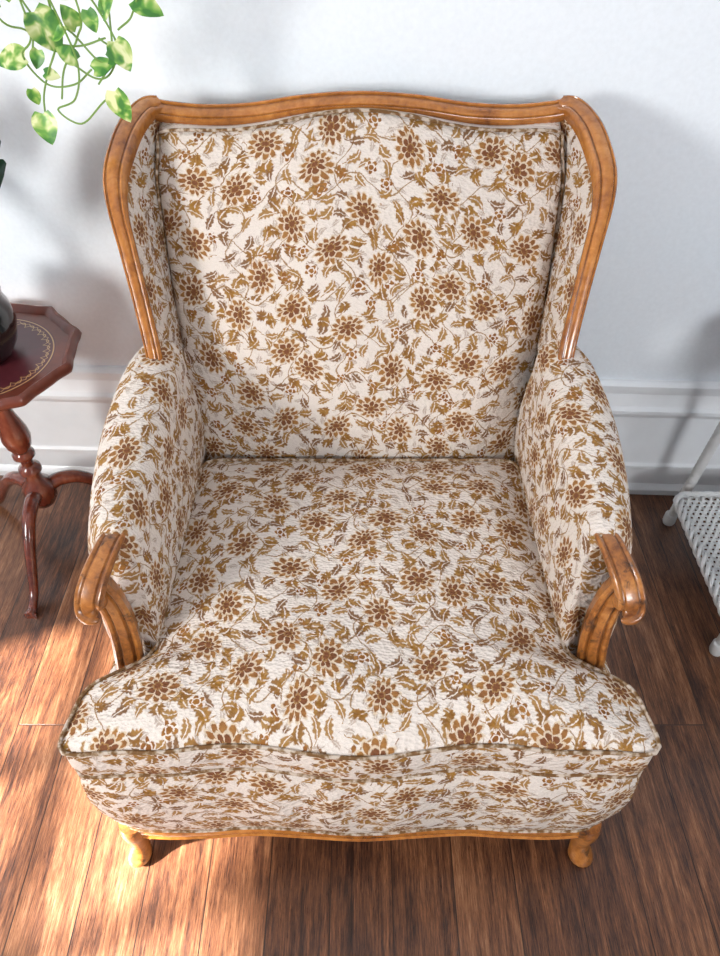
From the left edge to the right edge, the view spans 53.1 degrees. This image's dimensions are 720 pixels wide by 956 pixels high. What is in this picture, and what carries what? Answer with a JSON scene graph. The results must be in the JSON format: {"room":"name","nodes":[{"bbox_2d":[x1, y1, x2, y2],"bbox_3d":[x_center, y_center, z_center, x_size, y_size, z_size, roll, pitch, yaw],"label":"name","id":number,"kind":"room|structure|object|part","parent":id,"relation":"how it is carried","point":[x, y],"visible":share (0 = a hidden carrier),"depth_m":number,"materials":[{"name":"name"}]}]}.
{"room":"living room","nodes":[
{"label":"living room","id":0,"kind":"room"},
{"bbox_2d":[0,475,719,955],"bbox_3d":[0.050,1.198,0.753,4.700,0.040,3.850,0,45,0],"label":"floor","id":1,"kind":"structure","parent":0,"point":[69,886],"depth_m":1.26,"materials":[{"name":"brown wood"}]},
{"bbox_2d":[0,302,93,618],"bbox_3d":[-0.746,-0.032,1.572,0.438,0.550,0.440,0,45,0],"label":"side table","id":2,"kind":"object","parent":1,"relation":"on","point":[44,352],"visible":0.88,"depth_m":1.50,"materials":[{"name":"wood"}]},
{"bbox_2d":[0,140,17,363],"bbox_3d":[-0.719,-0.412,1.243,0.310,0.481,0.215,0,45,0],"label":"potted plant","id":3,"kind":"object","parent":2,"relation":"on","point":[8,319],"visible":1,"depth_m":1.35,"materials":[{"name":"green plant"}]},
{"bbox_3d":[-0.738,-0.287,1.361,0.168,0.136,0.168,0,45,0],"label":"pot","id":4,"kind":"part","parent":3,"relation":"part of","materials":[{"name":"black ceramic"}]},
{"bbox_3d":[-0.855,0.034,1.759,0.235,0.194,0.035,20,49,19],"label":"leg","id":5,"kind":"part","parent":2,"relation":"part of","materials":[{"name":"brown wood"}]},
{"bbox_3d":[-0.738,0.167,1.626,0.035,0.194,0.235,-1,45,-1],"label":"leg","id":6,"kind":"part","parent":2,"relation":"part of","materials":[{"name":"brown wood"}]},
{"bbox_3d":[-0.633,0.028,1.764,0.235,0.194,0.035,-24,50,-22],"label":"leg","id":7,"kind":"part","parent":2,"relation":"part of","materials":[{"name":"brown wood"}]},
{"bbox_2d":[57,90,660,867],"bbox_3d":[0.000,0.016,1.217,0.842,0.976,0.896,0,45,0],"label":"armchair","id":8,"kind":"object","parent":1,"relation":"on","point":[360,566],"visible":0.99,"depth_m":1.16,"materials":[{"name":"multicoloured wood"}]},
{"bbox_3d":[-0.349,0.277,1.123,0.064,0.482,0.117,0,45,0],"label":"arm post","id":9,"kind":"part","parent":8,"relation":"part of","materials":[{"name":"brown wood"}]},
{"bbox_3d":[-0.364,-0.400,1.196,0.082,0.341,0.337,0,45,0],"label":"wing frame","id":10,"kind":"part","parent":8,"relation":"part of","materials":[{"name":"brown wood"}]},
{"bbox_3d":[-0.380,0.614,1.226,0.043,0.118,0.065,14,47,14],"label":"leg","id":11,"kind":"part","parent":8,"relation":"part of","materials":[{"name":"brown wood"}]},
{"bbox_3d":[-0.349,0.088,1.222,0.116,0.468,0.447,0,45,0],"label":"armrest","id":12,"kind":"part","parent":8,"relation":"part of","materials":[{"name":"white fabric"}]},
{"bbox_2d":[62,462,656,778],"bbox_3d":[-0.001,0.177,1.151,0.798,0.122,0.567,0,45,0],"label":"seat cushion","id":13,"kind":"object","parent":8,"relation":"on","point":[312,620],"depth_m":1.03,"materials":[{"name":"white fabric"}]},
{"bbox_3d":[0.000,0.537,1.243,0.811,0.031,0.163,0,45,0],"label":"rail","id":14,"kind":"part","parent":8,"relation":"part of","materials":[{"name":"brown wood"}]},
{"bbox_3d":[0.000,-0.612,1.192,0.691,0.053,0.038,0,45,0],"label":"crest rail","id":15,"kind":"part","parent":8,"relation":"part of","materials":[{"name":"brown wood"}]},
{"bbox_3d":[0.000,-0.326,1.288,0.687,0.560,0.314,0,45,0],"label":"backrest","id":16,"kind":"part","parent":8,"relation":"part of","materials":[{"name":"white fabric"}]},
{"bbox_3d":[0.000,0.237,1.353,0.842,0.240,0.769,0,45,0],"label":"seat","id":17,"kind":"part","parent":8,"relation":"part of","materials":[{"name":"white fabric"}]},
{"bbox_3d":[0.349,0.088,1.222,0.116,0.468,0.447,0,45,0],"label":"armrest","id":18,"kind":"part","parent":8,"relation":"part of","materials":[{"name":"white fabric"}]},
{"bbox_3d":[0.380,0.614,1.226,0.043,0.118,0.065,-14,47,-14],"label":"leg","id":19,"kind":"part","parent":8,"relation":"part of","materials":[{"name":"brown wood"}]},
{"bbox_3d":[0.364,-0.400,1.196,0.082,0.341,0.337,0,45,0],"label":"wing frame","id":20,"kind":"part","parent":8,"relation":"part of","materials":[{"name":"brown wood"}]},
{"bbox_3d":[0.349,0.277,1.123,0.064,0.482,0.117,0,45,0],"label":"arm post","id":21,"kind":"part","parent":8,"relation":"part of","materials":[{"name":"brown wood"}]},
{"bbox_2d":[663,422,719,656],"bbox_3d":[0.928,0.050,1.466,0.416,0.577,0.432,0,45,0],"label":"wicker chair","id":22,"kind":"object","parent":1,"relation":"on","point":[670,517],"visible":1,"depth_m":1.61,"materials":[{"name":"white wicker"}]},
{"bbox_3d":[0.785,-0.077,1.604,0.031,0.561,0.064,-28,52,-25],"label":"leg","id":23,"kind":"part","parent":22,"relation":"part of","materials":[{"name":"white paint"}]},
{"bbox_2d":[681,498,719,586],"bbox_3d":[0.928,0.172,1.547,0.373,0.010,0.348,0,45,0],"label":"shelf","id":24,"kind":"object","parent":22,"relation":"attached to","point":[709,562],"depth_m":1.60,"materials":[{"name":"white wicker"}]},
{"bbox_3d":[0.775,0.166,1.361,0.031,0.561,0.064,28,51,25],"label":"leg","id":25,"kind":"part","parent":22,"relation":"part of","materials":[{"name":"white paint"}]},
{"bbox_2d":[0,0,719,380],"bbox_3d":[0.003,-0.990,1.018,4.400,2.720,0.120,2,45,2],"label":"wall","id":26,"kind":"structure","parent":0,"point":[649,70],"depth_m":1.25,"materials":[{"name":"white paint"}]},
{"bbox_2d":[0,0,163,144],"bbox_3d":[-0.499,-0.849,0.814,0.373,0.900,0.262,30,52,27],"label":"pothos","id":27,"kind":"object","parent":26,"relation":"hanging from","point":[44,26],"visible":1,"depth_m":1.02,"materials":[{"name":"plant"}]},
{"bbox_2d":[0,365,719,494],"bbox_3d":[-0.001,-0.112,1.789,4.300,0.348,0.032,2,45,2],"label":"baseboard","id":28,"kind":"structure","parent":26,"relation":"attached to","point":[664,427],"depth_m":1.76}
]}

